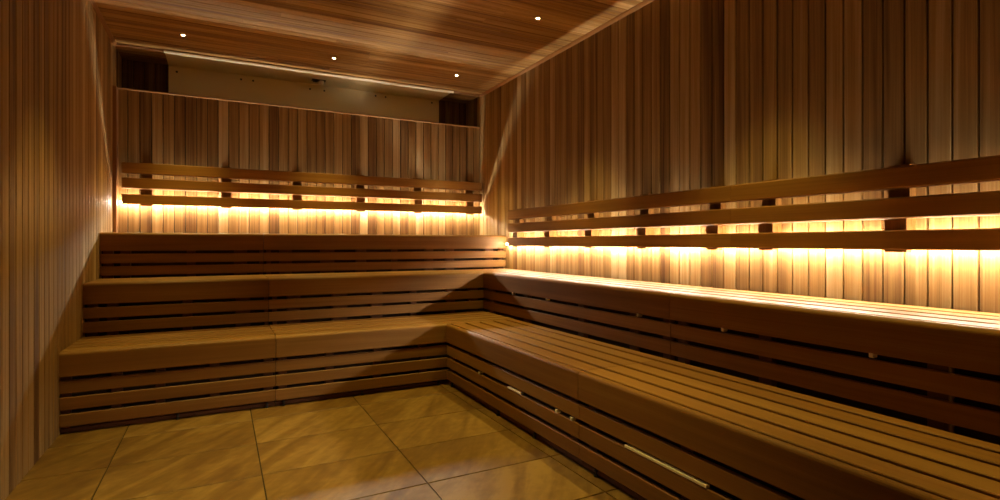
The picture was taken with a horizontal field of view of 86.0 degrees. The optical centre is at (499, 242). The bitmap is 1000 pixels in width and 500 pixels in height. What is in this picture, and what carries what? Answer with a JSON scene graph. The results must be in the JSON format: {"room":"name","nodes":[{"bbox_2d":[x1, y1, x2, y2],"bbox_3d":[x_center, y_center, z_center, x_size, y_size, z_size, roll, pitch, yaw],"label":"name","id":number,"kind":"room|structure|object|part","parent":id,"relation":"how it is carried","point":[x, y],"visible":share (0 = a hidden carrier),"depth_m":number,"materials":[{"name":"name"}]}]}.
{"room":"sauna","nodes":[
{"label":"sauna","id":0,"kind":"room"},
{"bbox_2d":[0,0,121,499],"bbox_3d":[-1.678,-0.310,1.522,0.080,2.621,7.051,0,0,-28],"label":"wall","id":1,"kind":"structure","parent":0,"point":[60,68],"depth_m":2.56,"materials":[{"name":"brown wood"}]},
{"bbox_2d":[89,0,116,45],"bbox_3d":[-1.538,-1.560,1.363,0.022,0.022,6.441,0,0,-28],"label":"trim","id":2,"kind":"structure","parent":1,"relation":"attached to","point":[93,3],"depth_m":3.77,"materials":[{"name":"brown wood"}]},
{"bbox_2d":[113,86,117,232],"bbox_3d":[-3.021,-0.648,4.208,0.026,1.149,0.085,0,0,-28],"label":"trim","id":3,"kind":"structure","parent":1,"relation":"attached to","point":[115,89],"depth_m":4.17,"materials":[{"name":"brown wood"}]},
{"bbox_2d":[83,275,268,336],"bbox_3d":[-2.194,0.428,3.724,1.040,0.363,0.506,0,0,-28],"label":"bench","id":4,"kind":"object","parent":1,"relation":"attached to","point":[113,306],"visible":0.94,"depth_m":3.50,"materials":[{"name":"brown wood"}]},
{"bbox_3d":[-2.521,0.460,3.318,0.060,0.301,0.036,0,0,-28],"label":"support post","id":5,"kind":"part","parent":4,"relation":"part of","materials":[{"name":"brown wood"}]},
{"bbox_3d":[-2.431,0.460,3.365,0.060,0.301,0.036,0,0,-28],"label":"support post","id":6,"kind":"part","parent":4,"relation":"part of","materials":[{"name":"brown wood"}]},
{"bbox_3d":[-2.109,0.458,3.562,1.040,0.294,0.012,0,0,-28],"label":"panel","id":7,"kind":"part","parent":4,"relation":"part of","materials":[{"name":"brown wood"}]},
{"bbox_3d":[-2.073,0.460,3.552,0.055,0.301,0.036,0,0,-28],"label":"support post","id":8,"kind":"part","parent":4,"relation":"part of","materials":[{"name":"brown wood"}]},
{"bbox_3d":[-1.778,0.460,3.706,0.090,0.301,0.036,0,0,-28],"label":"support post","id":9,"kind":"part","parent":4,"relation":"part of","materials":[{"name":"brown wood"}]},
{"bbox_3d":[-1.647,0.460,3.774,0.024,0.301,0.036,0,0,-28],"label":"support post","id":10,"kind":"part","parent":4,"relation":"part of","materials":[{"name":"brown wood"}]},
{"bbox_2d":[122,59,465,125],"bbox_3d":[-1.827,-0.310,5.353,3.301,2.621,0.080,0,0,-28],"label":"wall","id":11,"kind":"structure","parent":0,"point":[140,75],"depth_m":4.69,"materials":[{"name":"brown wood"}]},
{"bbox_2d":[118,89,478,234],"bbox_3d":[-1.645,-0.112,5.003,3.197,2.223,0.050,0,0,-28],"label":"wall partition","id":12,"kind":"structure","parent":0,"point":[155,128],"depth_m":4.82,"materials":[{"name":"brown wood"}]},
{"bbox_2d":[100,232,262,278],"bbox_3d":[-2.450,0.106,4.214,1.040,0.361,0.579,0,0,-28],"label":"bench","id":13,"kind":"object","parent":12,"relation":"attached to","point":[124,255],"visible":0.85,"depth_m":3.95,"materials":[{"name":"brown wood"}]},
{"bbox_3d":[-2.760,0.138,3.776,0.060,0.299,0.036,0,0,-28],"label":"support post","id":14,"kind":"part","parent":13,"relation":"part of","materials":[{"name":"brown wood"}]},
{"bbox_3d":[-2.670,0.138,3.823,0.060,0.299,0.036,0,0,-28],"label":"support post","id":15,"kind":"part","parent":13,"relation":"part of","materials":[{"name":"brown wood"}]},
{"bbox_3d":[-2.348,0.136,4.019,1.040,0.292,0.012,0,0,-28],"label":"panel","id":16,"kind":"part","parent":13,"relation":"part of","materials":[{"name":"brown wood"}]},
{"bbox_3d":[-2.312,0.138,4.010,0.055,0.299,0.036,0,0,-28],"label":"support post","id":17,"kind":"part","parent":13,"relation":"part of","materials":[{"name":"brown wood"}]},
{"bbox_3d":[-2.017,0.138,4.163,0.090,0.299,0.036,0,0,-28],"label":"support post","id":18,"kind":"part","parent":13,"relation":"part of","materials":[{"name":"brown wood"}]},
{"bbox_3d":[-1.886,0.138,4.232,0.024,0.299,0.036,0,0,-28],"label":"support post","id":19,"kind":"part","parent":13,"relation":"part of","materials":[{"name":"brown wood"}]},
{"bbox_2d":[117,87,479,128],"bbox_3d":[-1.643,-1.229,5.000,3.197,0.012,0.068,0,0,-28],"label":"trim","id":20,"kind":"structure","parent":12,"relation":"on","point":[139,90],"depth_m":4.82,"materials":[{"name":"brown wood"}]},
{"bbox_2d":[121,162,481,214],"bbox_3d":[-1.594,-0.471,4.944,3.116,0.350,0.100,0,0,-28],"label":"backrest","id":21,"kind":"object","parent":12,"relation":"attached to","point":[146,183],"visible":1,"depth_m":4.75,"materials":[{"name":"brown wood"}]},
{"bbox_3d":[-1.578,-0.345,4.912,3.116,0.078,0.028,0,0,-28],"label":"backrest rail","id":22,"kind":"part","parent":21,"relation":"part of","materials":[{"name":"brown wood"}]},
{"bbox_3d":[-1.584,-0.471,4.924,3.116,0.084,0.054,0,0,-28],"label":"backrest rail","id":23,"kind":"part","parent":21,"relation":"part of","materials":[{"name":"brown wood"}]},
{"bbox_3d":[-1.584,-0.592,4.924,3.116,0.085,0.054,0,0,-28],"label":"backrest rail","id":24,"kind":"part","parent":21,"relation":"part of","materials":[{"name":"brown wood"}]},
{"bbox_2d":[263,234,505,274],"bbox_3d":[-1.031,0.106,4.955,2.153,0.361,0.579,0,0,-28],"label":"bench","id":25,"kind":"object","parent":12,"relation":"attached to","point":[282,253],"visible":0.82,"depth_m":4.62,"materials":[{"name":"brown wood"}]},
{"bbox_3d":[-1.838,0.138,4.257,0.030,0.299,0.036,0,0,-28],"label":"support post","id":26,"kind":"part","parent":25,"relation":"part of","materials":[{"name":"brown wood"}]},
{"bbox_3d":[-1.727,0.138,4.315,0.090,0.299,0.036,0,0,-28],"label":"support post","id":27,"kind":"part","parent":25,"relation":"part of","materials":[{"name":"brown wood"}]},
{"bbox_3d":[-1.440,0.138,4.465,0.110,0.299,0.036,0,0,-28],"label":"support post","id":28,"kind":"part","parent":25,"relation":"part of","materials":[{"name":"brown wood"}]},
{"bbox_3d":[-1.193,0.138,4.594,0.085,0.299,0.036,0,0,-28],"label":"support post","id":29,"kind":"part","parent":25,"relation":"part of","materials":[{"name":"brown wood"}]},
{"bbox_3d":[-0.934,0.138,4.729,0.050,0.299,0.036,0,0,-28],"label":"support post","id":30,"kind":"part","parent":25,"relation":"part of","materials":[{"name":"brown wood"}]},
{"bbox_3d":[-0.650,0.138,4.877,0.076,0.299,0.036,0,0,-28],"label":"support post","id":31,"kind":"part","parent":25,"relation":"part of","materials":[{"name":"brown wood"}]},
{"bbox_3d":[-0.469,0.138,4.971,0.080,0.299,0.036,0,0,-28],"label":"support post","id":32,"kind":"part","parent":25,"relation":"part of","materials":[{"name":"brown wood"}]},
{"bbox_3d":[-0.113,0.138,5.157,0.085,0.299,0.036,0,0,-28],"label":"support post","id":33,"kind":"part","parent":25,"relation":"part of","materials":[{"name":"brown wood"}]},
{"bbox_3d":[0.006,0.138,5.219,0.050,0.299,0.036,0,0,-28],"label":"support post","id":34,"kind":"part","parent":25,"relation":"part of","materials":[{"name":"brown wood"}]},
{"bbox_2d":[5,379,637,499],"bbox_3d":[-0.224,1.050,2.281,3.441,0.100,7.091,0,0,-28],"label":"floor","id":35,"kind":"structure","parent":0,"point":[431,442],"depth_m":2.47,"materials":[{"name":"brown tile"}]},
{"bbox_2d":[59,325,275,432],"bbox_3d":[-1.950,0.784,3.256,1.040,0.429,0.531,0,0,-28],"label":"bench","id":36,"kind":"object","parent":35,"relation":"on","point":[116,379],"visible":1,"depth_m":3.03,"materials":[{"name":"brown wood"}]},
{"bbox_3d":[-2.289,0.802,2.829,0.040,0.340,0.036,0,0,-28],"label":"support post","id":37,"kind":"part","parent":36,"relation":"part of","materials":[{"name":"brown wood"}]},
{"bbox_3d":[-2.094,0.802,2.931,0.050,0.340,0.036,0,0,-28],"label":"support post","id":38,"kind":"part","parent":36,"relation":"part of","materials":[{"name":"brown wood"}]},
{"bbox_3d":[-1.916,0.802,3.024,0.045,0.340,0.036,0,0,-28],"label":"support post","id":39,"kind":"part","parent":36,"relation":"part of","materials":[{"name":"brown wood"}]},
{"bbox_3d":[-1.843,0.986,3.053,1.040,0.023,0.018,0,0,-28],"label":"plinth rail","id":40,"kind":"part","parent":36,"relation":"part of","materials":[{"name":"brown wood"}]},
{"bbox_3d":[-1.859,0.799,3.082,1.040,0.331,0.012,0,0,-28],"label":"panel","id":41,"kind":"part","parent":36,"relation":"part of","materials":[{"name":"brown wood"}]},
{"bbox_3d":[-1.677,0.802,3.149,0.050,0.340,0.036,0,0,-28],"label":"support post","id":42,"kind":"part","parent":36,"relation":"part of","materials":[{"name":"brown wood"}]},
{"bbox_3d":[-1.420,0.802,3.283,0.050,0.340,0.036,0,0,-28],"label":"support post","id":43,"kind":"part","parent":36,"relation":"part of","materials":[{"name":"brown wood"}]},
{"bbox_2d":[269,311,512,405],"bbox_3d":[-0.751,0.784,3.881,1.656,0.429,0.531,0,0,-28],"label":"bench","id":44,"kind":"object","parent":35,"relation":"on","point":[312,359],"visible":0.83,"depth_m":3.54,"materials":[{"name":"brown wood"}]},
{"bbox_3d":[-1.349,0.802,3.320,0.050,0.340,0.036,0,0,-28],"label":"support post","id":45,"kind":"part","parent":44,"relation":"part of","materials":[{"name":"brown wood"}]},
{"bbox_3d":[-1.101,0.802,3.449,0.050,0.340,0.036,0,0,-28],"label":"support post","id":46,"kind":"part","parent":44,"relation":"part of","materials":[{"name":"brown wood"}]},
{"bbox_3d":[-0.660,0.799,3.708,1.656,0.331,0.012,0,0,-28],"label":"panel","id":47,"kind":"part","parent":44,"relation":"part of","materials":[{"name":"brown wood"}]},
{"bbox_3d":[-0.645,0.986,3.678,1.656,0.023,0.018,0,0,-28],"label":"plinth rail","id":48,"kind":"part","parent":44,"relation":"part of","materials":[{"name":"brown wood"}]},
{"bbox_3d":[-0.826,0.802,3.593,0.050,0.340,0.036,0,0,-28],"label":"support post","id":49,"kind":"part","parent":44,"relation":"part of","materials":[{"name":"brown wood"}]},
{"bbox_3d":[-0.542,0.802,3.741,0.050,0.340,0.036,0,0,-28],"label":"support post","id":50,"kind":"part","parent":44,"relation":"part of","materials":[{"name":"brown wood"}]},
{"bbox_2d":[446,319,665,464],"bbox_3d":[0.223,0.784,3.204,0.540,0.429,1.567,0,0,-28],"label":"bench","id":51,"kind":"object","parent":35,"relation":"on","point":[526,373],"visible":0.94,"depth_m":2.90,"materials":[{"name":"brown wood"}]},
{"bbox_3d":[-0.316,0.802,3.749,0.036,0.340,0.060,0,0,-28],"label":"support post","id":52,"kind":"part","parent":51,"relation":"part of","materials":[{"name":"brown wood"}]},
{"bbox_3d":[-0.099,0.802,3.332,0.036,0.340,0.060,0,0,-28],"label":"support post","id":53,"kind":"part","parent":51,"relation":"part of","materials":[{"name":"brown wood"}]},
{"bbox_3d":[0.015,0.986,3.096,0.018,0.023,1.567,0,0,-28],"label":"plinth rail","id":54,"kind":"part","parent":51,"relation":"part of","materials":[{"name":"brown wood"}]},
{"bbox_3d":[0.109,0.802,2.933,0.036,0.340,0.060,0,0,-28],"label":"support post","id":55,"kind":"part","parent":51,"relation":"part of","materials":[{"name":"brown wood"}]},
{"bbox_3d":[0.045,0.799,3.111,0.012,0.331,1.567,0,0,-28],"label":"panel","id":56,"kind":"part","parent":51,"relation":"part of","materials":[{"name":"brown wood"}]},
{"bbox_3d":[0.355,0.802,2.464,0.036,0.340,0.060,0,0,-28],"label":"support post","id":57,"kind":"part","parent":51,"relation":"part of","materials":[{"name":"brown wood"}]},
{"bbox_2d":[578,359,999,499],"bbox_3d":[1.181,0.784,1.368,0.540,0.429,2.568,0,0,-28],"label":"bench","id":58,"kind":"object","parent":35,"relation":"on","point":[666,429],"visible":1,"depth_m":1.73,"materials":[{"name":"brown wood"}]},
{"bbox_3d":[0.419,0.802,2.340,0.036,0.340,0.060,0,0,-28],"label":"support post","id":59,"kind":"part","parent":58,"relation":"part of","materials":[{"name":"brown wood"}]},
{"bbox_3d":[0.974,0.986,1.259,0.018,0.023,2.568,0,0,-28],"label":"plinth rail","id":60,"kind":"part","parent":58,"relation":"part of","materials":[{"name":"brown wood"}]},
{"bbox_3d":[0.665,0.802,1.870,0.036,0.340,0.060,0,0,-28],"label":"support post","id":61,"kind":"part","parent":58,"relation":"part of","materials":[{"name":"brown wood"}]},
{"bbox_3d":[1.004,0.799,1.275,0.012,0.331,2.568,0,0,-28],"label":"panel","id":62,"kind":"part","parent":58,"relation":"part of","materials":[{"name":"brown wood"}]},
{"bbox_2d":[95,0,643,103],"bbox_3d":[-0.224,-1.601,2.281,3.361,0.060,7.011,0,0,-28],"label":"ceiling","id":63,"kind":"structure","parent":0,"point":[424,43],"depth_m":4.02,"materials":[{"name":"brown wood"}]},
{"bbox_2d":[164,50,453,122],"bbox_3d":[-1.696,-1.058,5.111,2.533,1.015,0.427,0,0,-28],"label":"shield","id":64,"kind":"object","parent":63,"relation":"attached to","point":[188,74],"visible":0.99,"depth_m":5.14,"materials":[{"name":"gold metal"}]},
{"bbox_2d":[466,0,999,313],"bbox_3d":[1.230,-0.310,3.040,0.080,2.621,7.051,0,0,-28],"label":"wall","id":65,"kind":"structure","parent":0,"point":[670,95],"depth_m":2.75,"materials":[{"name":"brown wood"}]},
{"bbox_2d":[116,43,480,95],"bbox_3d":[-1.616,-1.564,4.948,3.201,0.014,0.030,0,0,-28],"label":"trim","id":66,"kind":"structure","parent":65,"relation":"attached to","point":[117,44],"depth_m":4.31,"materials":[{"name":"brown wood"}]},
{"bbox_2d":[265,269,528,324],"bbox_3d":[-0.775,0.428,4.465,2.153,0.363,0.506,0,0,-28],"label":"bench","id":67,"kind":"object","parent":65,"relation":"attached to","point":[310,297],"visible":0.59,"depth_m":4.10,"materials":[{"name":"brown wood"}]},
{"bbox_3d":[-1.599,0.460,3.799,0.030,0.301,0.036,0,0,-28],"label":"support post","id":68,"kind":"part","parent":67,"relation":"part of","materials":[{"name":"brown wood"}]},
{"bbox_3d":[-1.488,0.460,3.857,0.090,0.301,0.036,0,0,-28],"label":"support post","id":69,"kind":"part","parent":67,"relation":"part of","materials":[{"name":"brown wood"}]},
{"bbox_3d":[-1.201,0.460,4.007,0.110,0.301,0.036,0,0,-28],"label":"support post","id":70,"kind":"part","parent":67,"relation":"part of","materials":[{"name":"brown wood"}]},
{"bbox_3d":[-0.954,0.460,4.136,0.085,0.301,0.036,0,0,-28],"label":"support post","id":71,"kind":"part","parent":67,"relation":"part of","materials":[{"name":"brown wood"}]},
{"bbox_3d":[-0.690,0.458,4.302,2.153,0.294,0.012,0,0,-28],"label":"panel","id":72,"kind":"part","parent":67,"relation":"part of","materials":[{"name":"brown wood"}]},
{"bbox_3d":[-0.695,0.460,4.271,0.050,0.301,0.036,0,0,-28],"label":"support post","id":73,"kind":"part","parent":67,"relation":"part of","materials":[{"name":"brown wood"}]},
{"bbox_3d":[-0.411,0.460,4.419,0.076,0.301,0.036,0,0,-28],"label":"support post","id":74,"kind":"part","parent":67,"relation":"part of","materials":[{"name":"brown wood"}]},
{"bbox_3d":[-0.231,0.460,4.514,0.080,0.301,0.036,0,0,-28],"label":"support post","id":75,"kind":"part","parent":67,"relation":"part of","materials":[{"name":"brown wood"}]},
{"bbox_2d":[480,0,653,96],"bbox_3d":[1.280,-1.560,2.834,0.022,0.022,6.441,0,0,-28],"label":"trim","id":76,"kind":"structure","parent":65,"relation":"attached to","point":[645,2],"depth_m":4.16,"materials":[{"name":"brown wood"}]},
{"bbox_2d":[483,271,732,361],"bbox_3d":[0.561,0.428,3.686,0.485,0.363,2.108,0,0,-28],"label":"bench","id":77,"kind":"object","parent":65,"relation":"attached to","point":[629,314],"visible":0.76,"depth_m":3.25,"materials":[{"name":"brown wood"}]},
{"bbox_3d":[-0.065,0.460,4.456,0.036,0.301,0.060,0,0,-28],"label":"support post","id":78,"kind":"part","parent":77,"relation":"part of","materials":[{"name":"brown wood"}]},
{"bbox_3d":[0.204,0.460,3.942,0.036,0.301,0.060,0,0,-28],"label":"support post","id":79,"kind":"part","parent":77,"relation":"part of","materials":[{"name":"brown wood"}]},
{"bbox_3d":[0.518,0.460,3.339,0.036,0.301,0.060,0,0,-28],"label":"support post","id":80,"kind":"part","parent":77,"relation":"part of","materials":[{"name":"brown wood"}]},
{"bbox_3d":[0.407,0.458,3.606,0.012,0.294,2.108,0,0,-28],"label":"panel","id":81,"kind":"part","parent":77,"relation":"part of","materials":[{"name":"brown wood"}]},
{"bbox_3d":[0.736,0.460,2.922,0.036,0.301,0.050,0,0,-28],"label":"support post","id":82,"kind":"part","parent":77,"relation":"part of","materials":[{"name":"brown wood"}]},
{"bbox_3d":[0.852,0.460,2.700,0.036,0.301,0.050,0,0,-28],"label":"support post","id":83,"kind":"part","parent":77,"relation":"part of","materials":[{"name":"brown wood"}]},
{"bbox_2d":[508,185,731,249],"bbox_3d":[0.681,-0.138,3.897,0.100,0.350,2.441,0,0,-28],"label":"sauna backrest","id":84,"kind":"object","parent":65,"relation":"attached to","point":[716,219],"visible":0.98,"depth_m":3.44,"materials":[{"name":"brown wood"}]},
{"bbox_3d":[0.649,-0.012,3.880,0.028,0.078,2.441,0,0,-28],"label":"backrest rail","id":85,"kind":"part","parent":84,"relation":"part of","materials":[{"name":"brown wood"}]},
{"bbox_3d":[0.661,-0.138,3.886,0.054,0.084,2.441,0,0,-28],"label":"backrest rail","id":86,"kind":"part","parent":84,"relation":"part of","materials":[{"name":"brown wood"}]},
{"bbox_3d":[0.661,-0.259,3.886,0.054,0.085,2.441,0,0,-28],"label":"backrest rail","id":87,"kind":"part","parent":84,"relation":"part of","materials":[{"name":"brown wood"}]},
{"bbox_2d":[670,289,999,444],"bbox_3d":[1.645,0.428,1.609,0.485,0.363,2.568,0,0,-28],"label":"bench","id":88,"kind":"object","parent":65,"relation":"attached to","point":[937,368],"visible":0.89,"depth_m":1.90,"materials":[{"name":"brown wood"}]},
{"bbox_3d":[0.898,0.460,2.612,0.036,0.301,0.050,0,0,-28],"label":"support post","id":89,"kind":"part","parent":88,"relation":"part of","materials":[{"name":"brown wood"}]},
{"bbox_3d":[1.106,0.460,2.213,0.036,0.301,0.060,0,0,-28],"label":"support post","id":90,"kind":"part","parent":88,"relation":"part of","materials":[{"name":"brown wood"}]},
{"bbox_3d":[1.384,0.460,1.681,0.036,0.301,0.060,0,0,-28],"label":"support post","id":91,"kind":"part","parent":88,"relation":"part of","materials":[{"name":"brown wood"}]},
{"bbox_2d":[731,155,999,251],"bbox_3d":[1.834,-0.138,1.688,0.100,0.350,2.537,0,0,-28],"label":"sauna backrest","id":92,"kind":"object","parent":65,"relation":"attached to","point":[901,209],"visible":1,"depth_m":2.16,"materials":[{"name":"brown wood"}]},
{"bbox_3d":[1.802,-0.012,1.672,0.028,0.078,2.537,0,0,-28],"label":"backrest rail","id":93,"kind":"part","parent":92,"relation":"part of","materials":[{"name":"brown wood"}]},
{"bbox_3d":[1.813,-0.138,1.678,0.054,0.084,2.537,0,0,-28],"label":"backrest rail","id":94,"kind":"part","parent":92,"relation":"part of","materials":[{"name":"brown wood"}]},
{"bbox_3d":[1.813,-0.259,1.678,0.054,0.085,2.537,0,0,-28],"label":"backrest rail","id":95,"kind":"part","parent":92,"relation":"part of","materials":[{"name":"brown wood"}]}
]}

